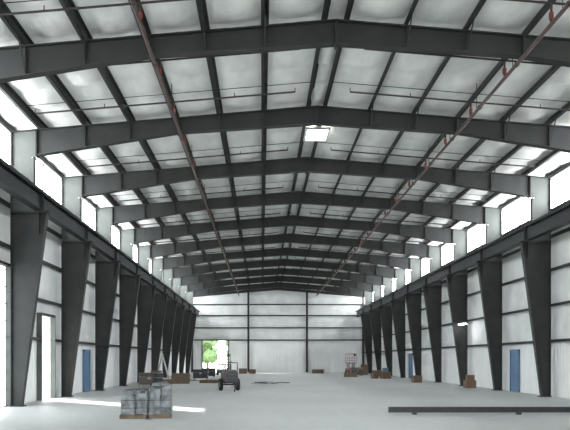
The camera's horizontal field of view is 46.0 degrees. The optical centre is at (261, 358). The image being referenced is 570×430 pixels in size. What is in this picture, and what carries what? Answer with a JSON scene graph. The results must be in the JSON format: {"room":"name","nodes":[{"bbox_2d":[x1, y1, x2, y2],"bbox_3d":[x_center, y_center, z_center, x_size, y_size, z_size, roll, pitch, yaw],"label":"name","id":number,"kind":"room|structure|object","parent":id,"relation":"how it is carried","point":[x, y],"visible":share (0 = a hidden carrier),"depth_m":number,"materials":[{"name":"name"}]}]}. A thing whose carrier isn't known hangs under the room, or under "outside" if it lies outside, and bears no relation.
{"room":"warehouse interior","nodes":[
{"label":"warehouse interior","id":0,"kind":"room"},
{"bbox_2d":[0,120,171,406],"bbox_3d":[-9.107,-3.270,39.195,0.215,9.940,91.800,0,0,0],"label":"wall girts","id":1,"kind":"structure","parent":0,"point":[53,340],"depth_m":27.43,"materials":[{"name":"metal"}]},
{"bbox_2d":[0,128,185,402],"bbox_3d":[-9.250,-3.350,39.195,0.060,10.100,91.800,0,0,0],"label":"wall","id":2,"kind":"structure","parent":0,"point":[50,281],"depth_m":30.70,"materials":[{"name":"metal"}]},
{"bbox_2d":[0,265,5,407],"bbox_3d":[-9.180,-0.795,21.300,0.060,4.990,5.400,0,0,0],"label":"door","id":3,"kind":"structure","parent":2,"relation":"in","point":[2,268],"depth_m":23.73,"materials":[{"name":"grey metal"}]},
{"bbox_2d":[0,129,150,272],"bbox_3d":[-9.220,-7.420,39.195,0.120,1.400,91.800,0,0,0],"label":"window","id":4,"kind":"structure","parent":2,"relation":"in","point":[45,180],"depth_m":29.39,"materials":[{"name":"white glass"}]},
{"bbox_2d":[83,349,89,391],"bbox_3d":[-9.129,0.603,35.000,0.162,2.195,1.130,0,0,0],"label":"door","id":5,"kind":"structure","parent":2,"relation":"in","point":[86,353],"depth_m":34.89,"materials":[{"name":"blue paint"}]},
{"bbox_2d":[189,289,365,371],"bbox_3d":[1.980,-3.825,85.125,22.520,11.050,0.060,0,0,0],"label":"wall","id":6,"kind":"structure","parent":0,"point":[264,356],"depth_m":85.10,"materials":[{"name":"metal"}]},
{"bbox_2d":[0,0,569,286],"bbox_3d":[1.980,-8.782,39.195,22.600,1.099,91.800,0,0,0],"label":"ceiling","id":7,"kind":"structure","parent":0,"point":[357,66],"depth_m":22.79,"materials":[{"name":"white metal"}]},
{"bbox_2d":[0,372,569,429],"bbox_3d":[1.980,1.800,39.095,22.600,0.200,92.200,0,0,0],"label":"floor","id":8,"kind":"structure","parent":0,"point":[328,400],"depth_m":23.04,"materials":[{"name":"concrete"}]},
{"bbox_2d":[119,381,172,418],"bbox_3d":[-3.360,1.178,19.626,1.486,1.045,1.150,0,0,-7],"label":"load","id":9,"kind":"object","parent":8,"relation":"on","point":[157,401],"visible":1,"depth_m":19.18,"materials":[{"name":"grey plastic"}]},
{"bbox_2d":[138,373,153,386],"bbox_3d":[-7.019,1.275,41.595,1.220,0.850,0.710,0,0,-13],"label":"cardboard box","id":10,"kind":"object","parent":8,"relation":"on","point":[144,378],"visible":0.65,"depth_m":41.24,"materials":[{"name":"cardboard"}]},
{"bbox_2d":[153,373,162,382],"bbox_3d":[-6.120,1.250,39.600,0.590,0.900,0.590,0,0,0],"label":"tool chest","id":11,"kind":"object","parent":8,"relation":"on","point":[158,377],"visible":0.68,"depth_m":39.35,"materials":[{"name":"grey metal"}]},
{"bbox_2d":[150,370,171,385],"bbox_3d":[-6.475,1.218,43.035,1.402,0.963,0.618,0,0,-7],"label":"cardboard boxes","id":12,"kind":"object","parent":8,"relation":"on","point":[152,371],"visible":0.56,"depth_m":42.86,"materials":[{"name":"brown cardboard"}]},
{"bbox_2d":[158,354,169,378],"bbox_3d":[-7.216,0.691,48.599,1.150,2.033,0.616,0,0,-2],"label":"step ladder","id":13,"kind":"object","parent":8,"relation":"on","point":[162,357],"visible":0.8,"depth_m":48.41,"materials":[{"name":"metal"}]},
{"bbox_2d":[172,373,189,383],"bbox_3d":[-5.613,1.340,46.501,1.242,0.720,1.050,0,0,-3],"label":"crate","id":14,"kind":"object","parent":8,"relation":"on","point":[177,378],"visible":1,"depth_m":46.01,"materials":[{"name":"brown wood"}]},
{"bbox_2d":[193,369,207,379],"bbox_3d":[-5.020,1.275,54.995,1.220,0.850,0.710,0,0,0],"label":"tool chest","id":15,"kind":"object","parent":8,"relation":"on","point":[197,373],"visible":0.84,"depth_m":54.66,"materials":[{"name":"metal"}]},
{"bbox_2d":[202,368,215,376],"bbox_3d":[-4.920,1.275,61.995,1.220,0.850,0.710,0,0,3],"label":"tool chest","id":16,"kind":"object","parent":8,"relation":"on","point":[211,371],"visible":0.58,"depth_m":61.65,"materials":[{"name":"metal"}]},
{"bbox_2d":[199,379,218,382],"bbox_3d":[-3.726,1.580,47.494,1.230,0.240,1.010,0,0,8],"label":"wooden pallets","id":17,"kind":"object","parent":8,"relation":"on","point":[202,380],"visible":0.91,"depth_m":47.03,"materials":[{"name":"brown wood"}]},
{"bbox_2d":[216,354,230,374],"bbox_3d":[-4.020,0.590,70.000,0.920,2.218,2.100,0,0,-23],"label":"scissor lift","id":18,"kind":"object","parent":8,"relation":"on","point":[219,370],"visible":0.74,"depth_m":69.88,"materials":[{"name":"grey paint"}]},
{"bbox_2d":[218,362,239,391],"bbox_3d":[-1.671,0.894,35.811,1.090,1.608,2.202,0,0,-14],"label":"forklift","id":19,"kind":"object","parent":8,"relation":"on","point":[228,375],"visible":1,"depth_m":35.65,"materials":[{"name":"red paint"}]},
{"bbox_2d":[239,368,255,373],"bbox_3d":[-1.690,1.399,78.111,2.018,0.603,0.804,0,0,-9],"label":"cardboard boxes","id":20,"kind":"object","parent":8,"relation":"on","point":[241,370],"visible":1,"depth_m":77.69,"materials":[{"name":"brown cardboard"}]},
{"bbox_2d":[255,381,289,383],"bbox_3d":[0.606,1.634,46.546,2.281,0.123,2.798,0,0,33],"label":"debris pile","id":21,"kind":"object","parent":8,"relation":"on","point":[264,382],"visible":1,"depth_m":46.21,"materials":[{"name":"cardboard"}]},
{"bbox_2d":[191,288,364,371],"bbox_3d":[1.980,-3.680,84.860,22.400,10.760,0.450,0,0,0],"label":"framing","id":22,"kind":"object","parent":8,"relation":"on","point":[265,289],"visible":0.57,"depth_m":84.89,"materials":[{"name":"metal"}]},
{"bbox_2d":[186,282,371,372],"bbox_3d":[1.980,-3.679,78.995,21.942,10.762,1.268,0,0,0],"label":"frame","id":23,"kind":"object","parent":8,"relation":"on","point":[366,324],"visible":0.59,"depth_m":78.99,"materials":[{"name":"grey metal"}]},
{"bbox_2d":[179,275,380,372],"bbox_3d":[1.980,-3.679,72.895,21.942,10.762,1.268,0,0,0],"label":"frame","id":24,"kind":"object","parent":8,"relation":"on","point":[375,320],"visible":0.68,"depth_m":72.88,"materials":[{"name":"grey metal"}]},
{"bbox_2d":[172,268,391,375],"bbox_3d":[1.980,-3.679,66.795,21.942,10.762,1.268,0,0,0],"label":"frame","id":25,"kind":"object","parent":8,"relation":"on","point":[385,311],"visible":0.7,"depth_m":66.78,"materials":[{"name":"grey metal"}]},
{"bbox_2d":[162,259,405,377],"bbox_3d":[1.980,-3.679,60.695,21.942,10.762,1.268,0,0,0],"label":"frame","id":26,"kind":"object","parent":8,"relation":"on","point":[397,306],"visible":0.9,"depth_m":60.68,"materials":[{"name":"grey metal"}]},
{"bbox_2d":[0,14,569,82],"bbox_3d":[1.980,-3.679,17.995,21.942,10.762,1.268,0,0,0],"label":"roof beam","id":27,"kind":"structure","parent":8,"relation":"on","point":[17,62],"depth_m":17.99,"materials":[{"name":"grey metal"}]},
{"bbox_2d":[151,247,421,375],"bbox_3d":[1.980,-3.679,54.595,21.942,10.762,1.268,0,0,0],"label":"frame","id":28,"kind":"object","parent":8,"relation":"on","point":[413,300],"visible":0.84,"depth_m":54.58,"materials":[{"name":"grey metal"}]},
{"bbox_2d":[137,233,441,382],"bbox_3d":[1.980,-3.679,48.495,21.942,10.762,1.268,0,0,0],"label":"frame","id":29,"kind":"object","parent":8,"relation":"on","point":[432,293],"visible":0.83,"depth_m":48.49,"materials":[{"name":"grey metal"}]},
{"bbox_2d":[10,105,569,406],"bbox_3d":[1.980,-3.679,24.095,21.942,10.762,1.268,0,0,0],"label":"frame","id":30,"kind":"object","parent":8,"relation":"on","point":[28,227],"visible":0.93,"depth_m":24.09,"materials":[{"name":"grey metal"}]},
{"bbox_2d":[119,215,467,385],"bbox_3d":[1.980,-3.679,42.395,21.942,10.762,1.268,0,0,0],"label":"frame","id":31,"kind":"object","parent":8,"relation":"on","point":[457,284],"visible":0.88,"depth_m":42.38,"materials":[{"name":"grey metal"}]},
{"bbox_2d":[95,191,502,390],"bbox_3d":[1.980,-3.679,36.295,21.942,10.762,1.268,0,0,0],"label":"frame","id":32,"kind":"object","parent":8,"relation":"on","point":[106,270],"visible":0.95,"depth_m":36.28,"materials":[{"name":"grey metal"}]},
{"bbox_2d":[61,157,551,396],"bbox_3d":[1.980,-3.679,30.195,21.942,10.762,1.268,0,0,0],"label":"frame","id":33,"kind":"object","parent":8,"relation":"on","point":[75,253],"visible":0.94,"depth_m":30.18,"materials":[{"name":"grey metal"}]},
{"bbox_2d":[312,369,323,373],"bbox_3d":[6.583,1.460,79.004,1.252,0.480,1.024,0,0,-8],"label":"wooden pallets","id":34,"kind":"object","parent":8,"relation":"on","point":[315,371],"visible":1,"depth_m":78.55,"materials":[{"name":"brown wood"}]},
{"bbox_2d":[345,354,355,372],"bbox_3d":[10.180,0.540,77.000,0.920,2.318,2.100,0,0,-6],"label":"scissor lift","id":35,"kind":"object","parent":8,"relation":"on","point":[347,369],"visible":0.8,"depth_m":76.68,"materials":[{"name":"red paint"}]},
{"bbox_2d":[344,373,356,376],"bbox_3d":[8.468,1.520,64.019,1.224,0.360,1.013,0,0,11],"label":"wooden pallets","id":36,"kind":"object","parent":8,"relation":"on","point":[345,374],"visible":1,"depth_m":63.55,"materials":[{"name":"brown wood"}]},
{"bbox_2d":[350,367,362,375],"bbox_3d":[9.581,1.275,67.995,1.220,0.850,0.710,0,0,-10],"label":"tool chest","id":37,"kind":"object","parent":8,"relation":"on","point":[359,370],"visible":0.77,"depth_m":67.70,"materials":[{"name":"metal"}]},
{"bbox_2d":[349,364,367,374],"bbox_3d":[10.390,1.143,72.046,2.002,1.113,0.860,0,0,5],"label":"cardboard boxes","id":38,"kind":"object","parent":8,"relation":"on","point":[365,366],"visible":0.62,"depth_m":71.69,"materials":[{"name":"brown cardboard"}]},
{"bbox_2d":[372,370,381,376],"bbox_3d":[11.378,1.400,65.494,1.242,0.600,1.044,0,0,4],"label":"wooden pallets","id":39,"kind":"object","parent":8,"relation":"on","point":[373,371],"visible":0.45,"depth_m":65.03,"materials":[{"name":"brown wood"}]},
{"bbox_2d":[371,372,390,378],"bbox_3d":[10.290,1.399,58.062,1.645,0.603,0.900,0,0,0],"label":"cardboard boxes","id":40,"kind":"object","parent":8,"relation":"on","point":[383,375],"visible":1,"depth_m":57.68,"materials":[{"name":"brown cardboard"}]},
{"bbox_2d":[411,375,421,382],"bbox_3d":[11.180,1.448,48.500,0.600,0.503,0.600,0,0,-6],"label":"cardboard boxes","id":41,"kind":"object","parent":8,"relation":"on","point":[414,379],"visible":1,"depth_m":48.22,"materials":[{"name":"brown cardboard"}]},
{"bbox_2d":[463,375,475,387],"bbox_3d":[12.230,1.319,39.500,0.600,0.763,0.500,0,0,-6],"label":"cardboard boxes","id":42,"kind":"object","parent":8,"relation":"on","point":[469,382],"visible":0.93,"depth_m":39.28,"materials":[{"name":"brown cardboard"}]},
{"bbox_2d":[388,407,569,414],"bbox_3d":[8.380,1.585,20.600,9.000,0.230,0.200,0,0,0],"label":"beam","id":43,"kind":"structure","parent":8,"relation":"on","point":[414,410],"depth_m":20.60,"materials":[{"name":"grey metal"}]},
{"bbox_3d":[1.980,-3.679,11.895,21.942,10.762,1.268,0,0,0],"label":"frame","id":44,"kind":"object","parent":8,"relation":"on","visible":0},
{"bbox_2d":[0,0,569,290],"bbox_3d":[1.980,-8.699,39.195,22.340,1.152,91.800,0,0,0],"label":"roof purlins","id":45,"kind":"structure","parent":44,"relation":"on","point":[74,16],"depth_m":22.93,"materials":[{"name":"metal"}]},
{"bbox_2d":[0,0,569,295],"bbox_3d":[1.979,-8.348,39.195,18.830,1.035,89.800,0,0,0],"label":"piping","id":46,"kind":"object","parent":45,"relation":"hanging from","point":[139,15],"visible":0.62,"depth_m":21.93,"materials":[{"name":"brown metal"}]},
{"bbox_2d":[303,127,330,140],"bbox_3d":[2.190,-9.005,26.900,0.980,0.090,1.460,0,0,0],"label":"ceiling light","id":47,"kind":"object","parent":45,"relation":"attached to","point":[311,133],"visible":0.99,"depth_m":26.78,"materials":[{"name":"white plastic"}]},
{"bbox_2d":[366,169,569,398],"bbox_3d":[13.210,-3.350,39.195,0.060,10.100,91.800,0,0,0],"label":"wall","id":48,"kind":"structure","parent":0,"point":[516,327],"depth_m":35.88,"materials":[{"name":"metal"}]},
{"bbox_2d":[409,353,412,377],"bbox_3d":[13.089,0.603,59.200,0.162,2.195,1.130,0,0,0],"label":"door","id":49,"kind":"structure","parent":48,"relation":"in","point":[410,354],"depth_m":59.12,"materials":[{"name":"blue paint"}]},
{"bbox_2d":[364,163,569,352],"bbox_3d":[13.067,-4.495,39.195,0.215,7.490,91.800,0,0,0],"label":"wall girts","id":50,"kind":"structure","parent":48,"relation":"attached to","point":[568,165],"depth_m":34.66,"materials":[{"name":"metal"}]},
{"bbox_2d":[372,170,569,301],"bbox_3d":[13.180,-7.420,39.195,0.120,1.400,91.800,0,0,0],"label":"window","id":51,"kind":"structure","parent":48,"relation":"in","point":[518,213],"depth_m":35.28,"materials":[{"name":"white glass"}]},
{"bbox_2d":[510,349,519,391],"bbox_3d":[13.089,0.603,34.800,0.162,2.195,1.130,0,0,0],"label":"door","id":52,"kind":"structure","parent":48,"relation":"in","point":[514,353],"depth_m":34.64,"materials":[{"name":"blue paint"}]},
{"label":"outside","id":53,"kind":"structure","parent":0,"visible":0},
{"bbox_2d":[42,362,227,398],"bbox_3d":[1.980,2.060,125.000,500.000,0.280,550.000,0,0,0],"label":"ground","id":54,"kind":"structure","parent":53,"point":[45,365],"depth_m":88.86,"materials":[{"name":"white"}]},
{"bbox_2d":[203,341,217,367],"bbox_3d":[-10.948,-2.018,130.026,4.885,7.936,5.501,0,0,0],"label":"tree","id":55,"kind":"object","parent":54,"relation":"on","point":[209,351],"visible":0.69,"depth_m":128.69,"materials":[{"name":"green plant"}]},
{"bbox_2d":[225,341,227,360],"bbox_3d":[-5.719,-1.304,140.304,4.064,6.508,4.148,0,0,0],"label":"tree","id":56,"kind":"object","parent":54,"relation":"on","point":[226,342],"visible":0.02,"depth_m":138.80,"materials":[{"name":"green plant"}]},
{"bbox_3d":[1.980,-3.679,-6.405,21.942,10.762,1.268,0,0,0],"label":"frame","id":57,"kind":"object","parent":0,"visible":0},
{"bbox_2d":[0,157,199,316],"bbox_3d":[-7.970,-5.690,38.895,0.400,0.780,91.200,0,0,0],"label":"beam","id":58,"kind":"structure","parent":57,"relation":"attached to","point":[12,181],"depth_m":27.68,"materials":[{"name":"metal"}]},
{"bbox_2d":[355,202,569,316],"bbox_3d":[11.930,-5.690,38.895,0.400,0.780,91.200,0,0,0],"label":"beam","id":59,"kind":"structure","parent":57,"relation":"on","point":[558,218],"depth_m":34.85,"materials":[{"name":"metal"}]}
]}

